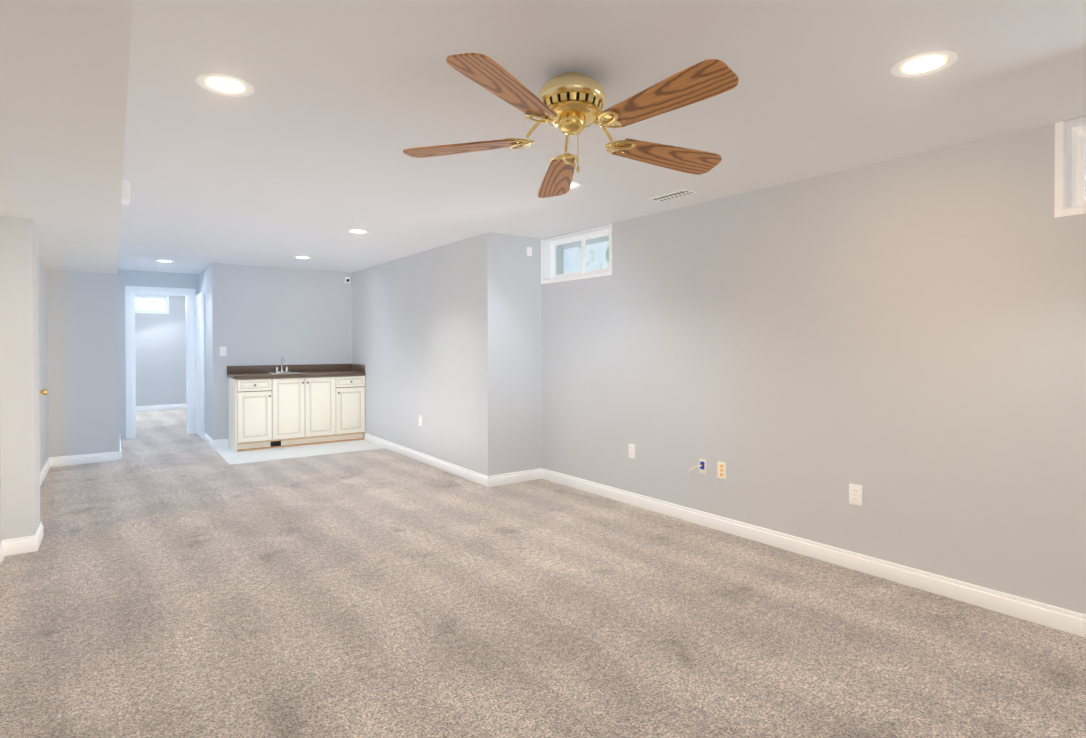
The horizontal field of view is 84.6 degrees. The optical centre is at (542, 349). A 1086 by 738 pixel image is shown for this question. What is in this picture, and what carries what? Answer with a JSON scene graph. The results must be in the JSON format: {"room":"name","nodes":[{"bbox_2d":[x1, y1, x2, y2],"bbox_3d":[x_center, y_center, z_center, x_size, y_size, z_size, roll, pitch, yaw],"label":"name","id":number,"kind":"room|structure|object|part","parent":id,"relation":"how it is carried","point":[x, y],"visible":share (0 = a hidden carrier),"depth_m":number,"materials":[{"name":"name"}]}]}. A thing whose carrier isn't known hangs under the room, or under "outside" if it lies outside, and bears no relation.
{"room":"finished basement","nodes":[
{"label":"finished basement","id":0,"kind":"room"},
{"bbox_2d":[0,216,39,539],"bbox_3d":[-3.339,0.224,3.813,0.155,2.070,0.350,0,1,-36],"label":"wall","id":1,"kind":"structure","parent":0,"point":[19,400],"depth_m":3.68,"materials":[{"name":"grey paint"}]},
{"bbox_2d":[38,525,43,548],"bbox_3d":[-3.270,1.220,3.872,0.016,0.076,0.350,0,1,-36],"label":"baseboard","id":2,"kind":"structure","parent":1,"relation":"attached to","point":[40,535],"depth_m":3.85,"materials":[{"name":"white wood"}]},
{"bbox_2d":[35,522,41,534],"bbox_3d":[-3.273,1.171,3.869,0.009,0.022,0.350,0,1,-36],"label":"cap","id":3,"kind":"object","parent":2,"relation":"on","point":[39,527],"visible":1,"depth_m":3.88,"materials":[{"name":"white wood"}]},
{"bbox_2d":[0,260,48,541],"bbox_3d":[-2.233,0.125,2.039,0.120,2.300,10.320,0,1,-36],"label":"wall","id":4,"kind":"structure","parent":0,"point":[43,361],"depth_m":5.83,"materials":[{"name":"grey paint"}]},
{"bbox_2d":[0,544,4,563],"bbox_3d":[-1.263,1.248,0.819,0.016,0.076,6.950,0,1,-36],"label":"baseboard","id":5,"kind":"structure","parent":4,"relation":"attached to","point":[2,551],"depth_m":3.56,"materials":[{"name":"white wood"}]},
{"bbox_2d":[4,539,37,555],"bbox_3d":[-3.226,1.222,3.678,0.171,0.076,0.016,0,1,-36],"label":"baseboard","id":6,"kind":"structure","parent":4,"relation":"attached to","point":[18,547],"depth_m":3.68,"materials":[{"name":"white wood"}]},
{"bbox_2d":[3,535,37,543],"bbox_3d":[-3.228,1.173,3.680,0.171,0.022,0.009,0,1,-36],"label":"cap","id":7,"kind":"object","parent":6,"relation":"on","point":[20,539],"visible":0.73,"depth_m":3.68,"materials":[{"name":"white wood"}]},
{"bbox_2d":[39,389,46,394],"bbox_3d":[-4.402,0.376,5.236,0.080,0.060,0.060,0,1,-36],"label":"door knob","id":8,"kind":"object","parent":4,"relation":"attached to","point":[43,391],"visible":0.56,"depth_m":5.23,"materials":[{"name":"gold metal"}]},
{"bbox_2d":[40,460,50,485],"bbox_3d":[-4.345,1.209,5.100,0.016,0.076,2.900,0,1,-36],"label":"baseboard","id":9,"kind":"structure","parent":4,"relation":"attached to","point":[45,472],"depth_m":5.80,"materials":[{"name":"white wood"}]},
{"bbox_2d":[40,458,49,475],"bbox_3d":[-4.348,1.160,5.098,0.009,0.022,2.900,0,1,-36],"label":"cap","id":10,"kind":"object","parent":9,"relation":"on","point":[42,470],"visible":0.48,"depth_m":5.82,"materials":[{"name":"white wood"}]},
{"bbox_2d":[0,0,131,273],"bbox_3d":[-1.976,-0.912,2.289,0.600,0.230,10.200,0,1,-36],"label":"ceiling","id":11,"kind":"structure","parent":0,"point":[64,67],"depth_m":2.10,"materials":[{"name":"white paint"}]},
{"bbox_2d":[121,180,129,204],"bbox_3d":[-2.491,-0.934,3.557,0.044,0.120,0.140,0,1,-36],"label":"smoke detector","id":12,"kind":"object","parent":11,"relation":"attached to","point":[125,192],"visible":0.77,"depth_m":3.50,"materials":[{"name":"white plastic"}]},
{"bbox_2d":[47,256,119,457],"bbox_3d":[-5.035,0.085,6.454,0.730,2.300,0.120,0,1,-36],"label":"wall","id":13,"kind":"structure","parent":0,"point":[83,368],"depth_m":6.43,"materials":[{"name":"grey paint"}]},
{"bbox_2d":[51,453,121,466],"bbox_3d":[-4.940,1.197,6.449,0.626,0.076,0.016,0,1,-36],"label":"baseboard","id":14,"kind":"structure","parent":13,"relation":"attached to","point":[85,460],"depth_m":6.44,"materials":[{"name":"white wood"}]},
{"bbox_2d":[50,451,121,459],"bbox_3d":[-4.942,1.148,6.451,0.626,0.022,0.009,0,1,-36],"label":"cap","id":15,"kind":"object","parent":14,"relation":"on","point":[73,456],"visible":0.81,"depth_m":6.45,"materials":[{"name":"white wood"}]},
{"bbox_2d":[119,270,197,438],"bbox_3d":[-5.404,0.067,8.405,1.190,2.300,0.120,0,1,-36],"label":"wall","id":16,"kind":"structure","parent":0,"point":[125,278],"depth_m":8.13,"materials":[{"name":"grey paint"}]},
{"bbox_2d":[125,286,195,438],"bbox_3d":[-5.381,0.175,8.413,0.835,2.085,0.136,0,1,-36],"label":"door frame","id":17,"kind":"structure","parent":16,"relation":"attached to","point":[129,350],"depth_m":8.29,"materials":[{"name":"white wood"}]},
{"bbox_2d":[135,296,185,405],"bbox_3d":[-7.111,0.035,11.982,2.300,2.300,0.120,0,1,-36],"label":"wall","id":18,"kind":"structure","parent":0,"point":[151,343],"depth_m":11.67,"materials":[{"name":"grey paint"}]},
{"bbox_2d":[135,295,168,313],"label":"window","id":19,"kind":"structure","parent":18,"relation":"in","point":[166,305],"depth_m":11.63,"materials":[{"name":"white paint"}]},
{"bbox_2d":[136,405,185,410],"bbox_3d":[-7.355,1.149,11.733,3.000,0.076,0.016,0,1,-36],"label":"baseboard","id":20,"kind":"structure","parent":18,"relation":"attached to","point":[160,408],"depth_m":11.65,"materials":[{"name":"white wood"}]},
{"bbox_2d":[136,404,185,406],"bbox_3d":[-7.357,1.100,11.736,3.000,0.022,0.009,0,1,-36],"label":"cap","id":21,"kind":"object","parent":20,"relation":"on","point":[161,405],"visible":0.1,"depth_m":11.65,"materials":[{"name":"white wood"}]},
{"bbox_2d":[198,263,223,439],"bbox_3d":[-4.497,0.070,8.061,0.120,2.300,1.500,0,1,-36],"label":"wall","id":22,"kind":"structure","parent":0,"point":[210,281],"depth_m":7.47,"materials":[{"name":"grey paint"}]},
{"bbox_2d":[195,292,204,438],"bbox_3d":[-4.780,0.220,8.307,0.037,1.973,0.728,0,1,-36],"label":"door leaf","id":23,"kind":"structure","parent":22,"relation":"in","point":[200,376],"depth_m":8.13,"materials":[{"name":"white wood"}]},
{"bbox_2d":[204,434,212,447],"bbox_3d":[-4.548,1.183,8.024,0.016,0.076,1.516,0,1,-36],"label":"baseboard","id":24,"kind":"structure","parent":22,"relation":"attached to","point":[208,440],"depth_m":7.67,"materials":[{"name":"white wood"}]},
{"bbox_2d":[223,264,351,445],"bbox_3d":[-3.339,0.070,8.044,1.740,2.300,0.120,0,1,-36],"label":"wall","id":25,"kind":"structure","parent":0,"point":[274,315],"depth_m":7.90,"materials":[{"name":"grey paint"}]},
{"bbox_2d":[213,440,227,447],"bbox_3d":[-4.036,1.188,7.469,0.165,0.076,0.016,0,1,-36],"label":"baseboard","id":26,"kind":"structure","parent":25,"relation":"attached to","point":[220,444],"depth_m":7.46,"materials":[{"name":"white wood"}]},
{"bbox_2d":[220,347,225,355],"bbox_3d":[-4.009,0.026,7.477,0.072,0.116,0.016,0,1,-36],"label":"light switch","id":27,"kind":"object","parent":25,"relation":"attached to","point":[222,351],"visible":1,"depth_m":7.47,"materials":[{"name":"white plastic"}]},
{"bbox_2d":[227,364,350,371],"bbox_3d":[-3.333,0.256,7.958,1.576,0.100,0.020,0,1,-36],"label":"backsplash","id":28,"kind":"structure","parent":25,"relation":"attached to","point":[307,367],"depth_m":7.95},
{"bbox_2d":[345,277,349,282],"bbox_3d":[-2.743,-0.972,8.366,0.065,0.090,0.038,0,1,-36],"label":"security camera","id":29,"kind":"object","parent":25,"relation":"attached to","point":[347,279],"visible":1,"depth_m":8.35,"materials":[{"name":"white plastic"}]},
{"bbox_2d":[352,232,498,475],"bbox_3d":[-1.548,0.081,6.943,0.120,2.300,3.760,0,1,-36],"label":"wall","id":30,"kind":"structure","parent":0,"point":[425,334],"depth_m":6.24,"materials":[{"name":"grey paint"}]},
{"bbox_2d":[351,364,364,371],"bbox_3d":[-2.545,0.254,8.195,0.019,0.100,0.515,0,1,-36],"label":"backsplash","id":31,"kind":"structure","parent":30,"relation":"attached to","point":[354,367],"depth_m":8.17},
{"bbox_2d":[419,415,421,425],"bbox_3d":[-1.350,0.784,6.562,0.008,0.116,0.072,0,1,-36],"label":"outlet","id":32,"kind":"object","parent":30,"relation":"attached to","point":[420,420],"visible":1,"depth_m":6.55,"materials":[{"name":"white plastic"}]},
{"bbox_2d":[365,435,488,486],"bbox_3d":[-1.440,1.195,6.685,0.016,0.076,3.231,0,1,-36],"label":"baseboard","id":33,"kind":"structure","parent":30,"relation":"attached to","point":[474,478],"depth_m":6.27,"materials":[{"name":"white wood"}]},
{"bbox_2d":[365,433,488,478],"bbox_3d":[-1.437,1.146,6.687,0.009,0.022,3.231,0,1,-36],"label":"cap","id":34,"kind":"object","parent":33,"relation":"on","point":[459,467],"visible":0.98,"depth_m":6.30,"materials":[{"name":"white wood"}]},
{"bbox_2d":[499,234,541,473],"bbox_3d":[-0.144,0.092,5.711,0.720,2.300,0.120,0,1,-36],"label":"wall","id":35,"kind":"structure","parent":0,"point":[520,366],"depth_m":5.58,"materials":[{"name":"grey paint"}]},
{"bbox_2d":[489,471,540,486],"bbox_3d":[-0.234,1.205,5.572,0.640,0.076,0.016,0,1,-36],"label":"baseboard","id":36,"kind":"structure","parent":35,"relation":"attached to","point":[510,479],"depth_m":5.54,"materials":[{"name":"white wood"}]},
{"bbox_2d":[488,468,541,477],"bbox_3d":[-0.237,1.156,5.575,0.640,0.022,0.009,0,1,-36],"label":"cap","id":37,"kind":"object","parent":36,"relation":"on","point":[514,473],"visible":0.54,"depth_m":5.55,"materials":[{"name":"white wood"}]},
{"bbox_2d":[526,247,531,255],"bbox_3d":[-0.130,-0.923,5.626,0.055,0.080,0.018,0,1,-36],"label":"sensor","id":38,"kind":"object","parent":35,"relation":"attached to","point":[528,251],"visible":1,"depth_m":5.62,"materials":[{"name":"white plastic"}]},
{"bbox_2d":[0,409,1085,737],"bbox_3d":[-2.206,1.291,5.778,4.800,0.100,16.500,0,1,-36],"label":"floor carpet","id":39,"kind":"object","parent":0,"point":[170,577],"visible":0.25,"depth_m":2.75,"materials":[{"name":"beige carpet"}]},
{"bbox_2d":[214,439,384,464],"bbox_3d":[-3.022,1.224,7.408,1.740,0.004,1.300,0,1,-36],"label":"floor","id":40,"kind":"structure","parent":39,"relation":"on","point":[229,455],"depth_m":7.14,"materials":[{"name":"plastic"}]},
{"bbox_2d":[228,380,278,451],"bbox_3d":[-3.620,0.788,7.431,0.460,0.875,0.548,0,1,-36],"label":"base cabinet","id":41,"kind":"object","parent":40,"relation":"on","point":[275,406],"depth_m":7.23,"materials":[{"name":"beige wood"}]},
{"bbox_3d":[-3.478,0.539,7.199,0.274,0.052,0.009,0,1,-36],"label":"door rail","id":42,"kind":"part","parent":41,"relation":"part of","materials":[{"name":"beige wood"}]},
{"bbox_3d":[-3.478,1.087,7.203,0.274,0.052,0.009,0,1,-36],"label":"door rail","id":43,"kind":"part","parent":41,"relation":"part of","materials":[{"name":"beige wood"}]},
{"bbox_2d":[279,376,342,446],"bbox_3d":[-3.165,0.785,7.758,0.884,0.875,0.548,0,1,-36],"label":"base cabinet","id":44,"kind":"object","parent":40,"relation":"on","point":[310,407],"depth_m":7.58,"materials":[{"name":"beige wood"}]},
{"bbox_3d":[-3.483,0.813,7.208,0.378,0.600,0.010,0,1,-36],"label":"door","id":45,"kind":"part","parent":44,"relation":"part of","materials":[{"name":"beige wood"}]},
{"bbox_3d":[-3.478,0.378,7.197,0.318,0.030,0.009,0,1,-36],"label":"drawer rail","id":46,"kind":"part","parent":44,"relation":"part of","materials":[{"name":"beige wood"}]},
{"bbox_3d":[-3.478,0.488,7.198,0.318,0.030,0.009,0,1,-36],"label":"drawer rail","id":47,"kind":"part","parent":44,"relation":"part of","materials":[{"name":"beige wood"}]},
{"bbox_3d":[-3.165,0.387,7.423,0.274,0.052,0.009,0,1,-36],"label":"door rail","id":48,"kind":"part","parent":44,"relation":"part of","materials":[{"name":"beige wood"}]},
{"bbox_3d":[-3.165,1.085,7.429,0.274,0.052,0.009,0,1,-36],"label":"door rail","id":49,"kind":"part","parent":44,"relation":"part of","materials":[{"name":"beige wood"}]},
{"bbox_2d":[227,372,365,379],"bbox_3d":[-3.174,0.328,7.737,1.576,0.040,0.565,0,1,-36],"label":"countertop","id":50,"kind":"structure","parent":44,"relation":"on","point":[231,375],"depth_m":7.52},
{"bbox_2d":[275,356,288,372],"bbox_3d":[-3.391,0.197,7.775,0.170,0.214,0.166,0,1,-36],"label":"faucet","id":51,"kind":"object","parent":50,"relation":"on","point":[281,368],"depth_m":7.83,"materials":[{"name":"silver metal"}]},
{"bbox_2d":[267,372,304,373],"bbox_3d":[-3.320,0.383,7.678,0.394,0.157,0.422,0,1,-36],"label":"sink","id":52,"kind":"object","parent":50,"relation":"in","point":[267,372],"depth_m":7.79,"materials":[{"name":"silver metal"}]},
{"bbox_3d":[-2.851,0.385,7.648,0.274,0.052,0.009,0,1,-36],"label":"door rail","id":53,"kind":"part","parent":44,"relation":"part of","materials":[{"name":"beige wood"}]},
{"bbox_3d":[-2.851,1.083,7.654,0.274,0.052,0.009,0,1,-36],"label":"door rail","id":54,"kind":"part","parent":44,"relation":"part of","materials":[{"name":"beige wood"}]},
{"bbox_2d":[343,376,364,440],"bbox_3d":[-2.718,0.782,8.080,0.441,0.875,0.548,0,1,-36],"label":"base cabinet","id":55,"kind":"object","parent":40,"relation":"on","point":[353,386],"depth_m":7.91,"materials":[{"name":"beige wood"}]},
{"bbox_3d":[-3.035,1.126,7.580,1.544,0.012,0.063,0,1,-36],"label":"rail","id":56,"kind":"part","parent":55,"relation":"part of","materials":[{"name":"brown wood"}]},
{"bbox_3d":[-2.538,0.533,7.875,0.274,0.052,0.009,0,1,-36],"label":"door rail","id":57,"kind":"part","parent":55,"relation":"part of","materials":[{"name":"beige wood"}]},
{"bbox_3d":[-2.538,1.081,7.880,0.274,0.052,0.009,0,1,-36],"label":"door rail","id":58,"kind":"part","parent":55,"relation":"part of","materials":[{"name":"beige wood"}]},
{"bbox_3d":[-2.538,0.372,7.873,0.318,0.030,0.009,0,1,-36],"label":"drawer rail","id":59,"kind":"part","parent":55,"relation":"part of","materials":[{"name":"beige wood"}]},
{"bbox_3d":[-2.538,0.482,7.874,0.318,0.030,0.009,0,1,-36],"label":"drawer rail","id":60,"kind":"part","parent":55,"relation":"part of","materials":[{"name":"beige wood"}]},
{"bbox_2d":[544,224,608,238],"bbox_3d":[0.380,-1.052,5.428,0.260,0.008,0.915,0,1,-38],"label":"wall","id":61,"kind":"structure","parent":0,"point":[577,231],"depth_m":5.31,"materials":[{"name":"grey paint"}]},
{"bbox_2d":[119,0,1085,273],"bbox_3d":[-2.206,-1.119,5.756,4.800,0.120,16.500,0,1,-36],"label":"ceiling","id":62,"kind":"structure","parent":0,"point":[321,128],"depth_m":2.54,"materials":[{"name":"white paint"}]},
{"bbox_2d":[155,260,173,262],"bbox_3d":[-4.593,-1.069,7.242,0.202,0.006,0.202,0,1,-36],"label":"recessed light","id":63,"kind":"object","parent":62,"relation":"in","point":[168,261],"visible":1,"depth_m":7.25,"materials":[{"name":"white"}]},
{"bbox_2d":[196,73,253,96],"bbox_3d":[-1.233,-1.024,2.317,0.202,0.006,0.202,0,1,-36],"label":"recessed light","id":64,"kind":"object","parent":62,"relation":"in","point":[224,84],"visible":1,"depth_m":2.31,"materials":[{"name":"white glass"}]},
{"bbox_2d":[294,256,311,258],"bbox_3d":[-2.795,-1.066,6.935,0.202,0.006,0.202,0,1,-36],"label":"recessed light","id":65,"kind":"object","parent":62,"relation":"in","point":[302,257],"visible":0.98,"depth_m":6.93,"materials":[{"name":"white"}]},
{"bbox_2d":[346,229,369,233],"bbox_3d":[-1.652,-1.052,5.330,0.202,0.006,0.202,0,1,-36],"label":"recessed light","id":66,"kind":"object","parent":62,"relation":"in","point":[357,231],"visible":0.98,"depth_m":5.33,"materials":[{"name":"white"}]},
{"bbox_2d":[559,72,583,75],"bbox_3d":[0.109,-1.010,2.261,0.120,0.029,0.120,3,-4,-36],"label":"canopy","id":67,"kind":"object","parent":62,"relation":"attached to","point":[571,73],"visible":0.06,"depth_m":2.21,"materials":[{"name":"gold metal"}]},
{"bbox_2d":[538,74,605,108],"bbox_3d":[0.109,-0.957,2.258,0.258,0.084,0.258,3,-4,-36],"label":"dome","id":68,"kind":"object","parent":67,"relation":"attached to","point":[568,82],"depth_m":2.15,"materials":[{"name":"gold metal"}]},
{"bbox_3d":[0.109,-0.919,2.255,0.238,0.006,0.238,2,-4,-36],"label":"fan motor lip","id":69,"kind":"part","parent":68,"relation":"part of","materials":[{"name":"gold metal"}]},
{"bbox_2d":[543,92,601,108],"bbox_3d":[0.109,-0.905,2.255,0.230,0.024,0.230,3,-4,-36],"label":"vents","id":70,"kind":"object","parent":68,"relation":"attached to","point":[573,95],"visible":0.44,"depth_m":2.16,"materials":[{"name":"gold metal"}]},
{"bbox_2d":[548,100,600,127],"bbox_3d":[0.109,-0.879,2.253,0.220,0.024,0.220,3,-4,-36],"label":"flywheel","id":71,"kind":"object","parent":70,"relation":"attached to","point":[577,107],"visible":0.48,"depth_m":2.19,"materials":[{"name":"gold metal"}]},
{"bbox_2d":[403,119,542,157],"bbox_3d":[-0.259,-0.825,2.331,0.584,0.114,0.150,-1,-4,13],"label":"blade","id":72,"kind":"object","parent":71,"relation":"attached to","point":[449,149],"visible":0.9,"depth_m":2.31,"materials":[{"name":"brown wood"}]},
{"bbox_3d":[-0.318,-0.789,2.342,0.463,0.007,0.152,-2,7,13],"label":"blade","id":73,"kind":"part","parent":72,"relation":"part of","materials":[{"name":"brown wood"}]},
{"bbox_3d":[-0.021,-0.846,2.280,0.096,0.076,0.013,-1,-4,13],"label":"iron arm","id":74,"kind":"part","parent":72,"relation":"part of"},
{"bbox_2d":[446,53,563,123],"bbox_3d":[-0.083,-0.849,1.926,0.150,0.114,0.584,-2,-4,31],"label":"blade","id":75,"kind":"object","parent":71,"relation":"attached to","point":[491,75],"visible":1,"depth_m":1.83,"materials":[{"name":"brown wood"}]},
{"bbox_3d":[0.041,-0.855,2.137,0.013,0.076,0.096,-2,-4,31],"label":"iron arm","id":76,"kind":"part","parent":75,"relation":"part of"},
{"bbox_2d":[538,135,578,197],"bbox_3d":[0.072,-0.806,2.624,0.150,0.114,0.584,1,-4,-5],"label":"blade","id":77,"kind":"object","parent":71,"relation":"attached to","point":[557,179],"visible":0.9,"depth_m":2.64,"materials":[{"name":"brown wood"}]},
{"bbox_3d":[0.067,-0.767,2.681,0.152,0.007,0.463,-11,-4,-6],"label":"blade","id":78,"kind":"part","parent":77,"relation":"part of","materials":[{"name":"brown wood"}]},
{"bbox_3d":[0.096,-0.840,2.382,0.013,0.076,0.096,1,-4,-5],"label":"iron arm","id":79,"kind":"part","parent":77,"relation":"part of"},
{"bbox_2d":[558,113,585,134],"bbox_3d":[0.109,-0.843,2.251,0.108,0.052,0.108,3,-4,-36],"label":"fan hub","id":80,"kind":"object","parent":71,"relation":"attached to","point":[574,122],"visible":0.92,"depth_m":2.21,"materials":[{"name":"gold metal"}]},
{"bbox_2d":[592,120,721,174],"bbox_3d":[0.454,-0.818,2.400,0.584,0.114,0.150,2,-4,-23],"label":"blade","id":81,"kind":"object","parent":71,"relation":"attached to","point":[691,161],"visible":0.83,"depth_m":2.40,"materials":[{"name":"brown wood"}]},
{"bbox_3d":[0.230,-0.844,2.303,0.096,0.076,0.013,2,-4,-23],"label":"iron arm","id":82,"kind":"part","parent":81,"relation":"part of"},
{"bbox_3d":[0.509,-0.782,2.421,0.463,0.007,0.152,3,-15,-23],"label":"blade","id":83,"kind":"part","parent":81,"relation":"part of","materials":[{"name":"brown wood"}]},
{"bbox_2d":[586,59,738,127],"bbox_3d":[0.358,-0.845,1.968,0.150,0.114,0.584,3,-5,-41],"label":"blade","id":84,"kind":"object","parent":71,"relation":"attached to","point":[703,80],"visible":1,"depth_m":1.89,"materials":[{"name":"brown wood"}]},
{"bbox_3d":[0.196,-0.854,2.152,0.013,0.076,0.096,3,-5,-41],"label":"iron arm","id":85,"kind":"part","parent":84,"relation":"part of"},
{"bbox_2d":[569,181,581,189],"bbox_3d":[0.144,-1.038,3.776,0.202,0.006,0.202,0,1,-36],"label":"recessed light","id":86,"kind":"object","parent":62,"relation":"in","point":[575,185],"visible":0.4,"depth_m":3.78,"materials":[{"name":"white"}]},
{"bbox_2d":[648,189,697,201],"bbox_3d":[0.875,-1.037,4.044,0.130,0.011,0.330,0,1,-36],"label":"ceiling vent","id":87,"kind":"object","parent":62,"relation":"in","point":[674,195],"visible":1,"depth_m":4.02,"materials":[{"name":"white metal"}]},
{"bbox_2d":[891,50,957,77],"bbox_3d":[1.368,-1.023,2.144,0.202,0.006,0.202,0,1,-36],"label":"recessed light","id":88,"kind":"object","parent":62,"relation":"in","point":[924,63],"visible":1,"depth_m":2.14,"materials":[{"name":"white glass"}]},
{"bbox_2d":[542,120,1085,614],"bbox_3d":[2.065,0.114,3.265,0.261,2.300,7.044,0,1,-38],"label":"wall","id":89,"kind":"structure","parent":0,"point":[925,389],"depth_m":3.37,"materials":[{"name":"grey paint"}]},
{"bbox_2d":[541,224,611,283],"bbox_3d":[0.329,-0.835,5.390,0.150,0.425,0.971,0,1,-38],"label":"window","id":90,"kind":"structure","parent":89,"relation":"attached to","point":[548,260],"depth_m":5.44,"materials":[{"name":"white paint"}]},
{"bbox_3d":[0.106,-0.852,5.739,0.022,0.329,0.022,0,1,-38],"label":"sash","id":91,"kind":"part","parent":90,"relation":"part of","materials":[{"name":"white plastic"}]},
{"bbox_3d":[0.233,-0.697,5.578,0.022,0.022,0.434,0,1,-38],"label":"sash","id":92,"kind":"part","parent":90,"relation":"part of","materials":[{"name":"white plastic"}]},
{"bbox_3d":[0.233,-0.851,5.577,0.004,0.285,0.390,0,1,-38],"label":"glass","id":93,"kind":"part","parent":90,"relation":"part of","materials":[{"name":"clear glass"}]},
{"bbox_3d":[0.233,-1.004,5.575,0.022,0.022,0.434,0,1,-38],"label":"sash","id":94,"kind":"part","parent":90,"relation":"part of","materials":[{"name":"white plastic"}]},
{"bbox_3d":[0.333,-0.656,5.395,0.140,0.012,0.915,0,1,-38],"label":"reveal sill","id":95,"kind":"part","parent":90,"relation":"part of","materials":[{"name":"white paint"}]},
{"bbox_3d":[0.359,-0.849,5.413,0.022,0.329,0.022,0,1,-38],"label":"sash","id":96,"kind":"part","parent":90,"relation":"part of","materials":[{"name":"white plastic"}]},
{"bbox_3d":[0.373,-0.849,5.424,0.022,0.329,0.022,0,1,-38],"label":"sash","id":97,"kind":"part","parent":90,"relation":"part of","materials":[{"name":"white plastic"}]},
{"bbox_3d":[0.500,-1.001,5.260,0.022,0.022,0.434,0,1,-38],"label":"sash","id":98,"kind":"part","parent":90,"relation":"part of","materials":[{"name":"white plastic"}]},
{"bbox_3d":[0.500,-0.694,5.263,0.022,0.022,0.434,0,1,-38],"label":"sash","id":99,"kind":"part","parent":90,"relation":"part of","materials":[{"name":"white plastic"}]},
{"label":"glass","id":100,"kind":"part","parent":90,"relation":"part of","materials":[{"name":"clear glass"}]},
{"bbox_2d":[629,444,634,458],"bbox_3d":[0.714,0.820,4.795,0.008,0.116,0.072,0,1,-38],"label":"electrical outlet","id":101,"kind":"object","parent":89,"relation":"attached to","point":[632,451],"visible":1,"depth_m":4.79,"materials":[{"name":"white plastic"}]},
{"bbox_2d":[689,459,705,473],"bbox_3d":[1.100,0.835,4.252,0.063,0.104,0.109,0,1,-38],"label":"wall outlet","id":102,"kind":"object","parent":89,"relation":"attached to","point":[702,466],"visible":1,"depth_m":4.24,"materials":[{"name":"beige plastic"}]},
{"label":"plate","id":103,"kind":"part","parent":102,"relation":"part of","materials":[{"name":"white plastic"}]},
{"bbox_2d":[717,461,725,478],"bbox_3d":[1.236,0.836,4.123,0.007,0.115,0.070,0,1,-38],"label":"jack","id":104,"kind":"object","parent":89,"relation":"attached to","point":[721,469],"visible":1,"depth_m":4.12,"materials":[{"name":"beige plastic"}]},
{"bbox_2d":[541,471,1085,637],"bbox_3d":[2.048,1.228,3.072,0.016,0.076,6.744,0,1,-38],"label":"baseboard","id":105,"kind":"structure","parent":89,"relation":"attached to","point":[1046,617],"depth_m":3.37,"materials":[{"name":"white wood"}]},
{"bbox_2d":[542,468,1085,619],"bbox_3d":[2.051,1.179,3.074,0.009,0.022,6.744,0,1,-38],"label":"cap","id":106,"kind":"object","parent":105,"relation":"on","point":[1006,595],"visible":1,"depth_m":3.38,"materials":[{"name":"white wood"}]},
{"bbox_2d":[849,484,861,505],"bbox_3d":[1.787,0.833,3.411,0.008,0.116,0.072,0,1,-38],"label":"electrical outlet","id":107,"kind":"object","parent":89,"relation":"attached to","point":[855,494],"visible":1,"depth_m":3.41,"materials":[{"name":"white plastic"}]},
{"bbox_2d":[1054,117,1085,217],"bbox_3d":[2.667,-0.808,2.373,0.152,0.425,0.948,0,1,-38],"label":"window","id":108,"kind":"structure","parent":89,"relation":"in","point":[1067,156],"depth_m":2.69,"materials":[{"name":"white paint"}]},
{"bbox_3d":[2.331,-0.810,2.694,0.010,0.425,0.028,0,1,-38],"label":"near window casing","id":109,"kind":"part","parent":108,"relation":"part of","materials":[{"name":"white wood"}]},
{"bbox_3d":[2.621,-0.609,2.321,0.010,0.028,0.920,0,1,-38],"label":"near window casing","id":110,"kind":"part","parent":108,"relation":"part of","materials":[{"name":"white wood"}]},
{"bbox_2d":[1071,127,1085,206],"bbox_3d":[2.453,-0.825,2.728,0.055,0.373,0.044,0,1,-38],"label":"window unit","id":111,"kind":"structure","parent":108,"relation":"attached to","point":[1074,179],"depth_m":2.71,"materials":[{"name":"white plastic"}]},
{"bbox_3d":[2.452,-0.825,2.713,0.022,0.329,0.022,0,1,-38],"label":"near window sash","id":112,"kind":"part","parent":111,"relation":"part of","materials":[{"name":"white plastic"}]},
{"bbox_2d":[1072,125,1085,131],"bbox_3d":[2.714,-0.997,2.389,0.055,0.022,0.896,0,1,-38],"label":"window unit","id":113,"kind":"structure","parent":108,"relation":"attached to","point":[1081,128],"depth_m":2.70,"materials":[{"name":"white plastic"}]},
{"bbox_3d":[2.580,-0.670,2.550,0.022,0.022,0.437,0,1,-38],"label":"near window sash","id":114,"kind":"part","parent":108,"relation":"part of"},
{"bbox_2d":[1063,205,1085,209],"bbox_3d":[2.681,-0.629,2.367,0.140,0.012,0.920,0,1,-38],"label":"sill","id":115,"kind":"structure","parent":89,"relation":"attached to","point":[1079,206],"depth_m":2.65,"materials":[{"name":"white paint"}]},
{"bbox_2d":[1064,115,1085,121],"bbox_3d":[2.728,-1.024,2.400,0.260,0.008,0.920,0,1,-38],"label":"wall","id":116,"kind":"structure","parent":0,"point":[1075,118],"depth_m":2.65,"materials":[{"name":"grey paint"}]},
{"label":"outside","id":117,"kind":"structure","parent":0,"visible":0},
{"bbox_2d":[564,241,608,273],"bbox_3d":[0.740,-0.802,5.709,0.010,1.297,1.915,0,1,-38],"label":"window pane","id":118,"kind":"object","parent":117,"point":[599,258],"depth_m":6.05,"materials":[{"name":"clear glass"}]}
]}

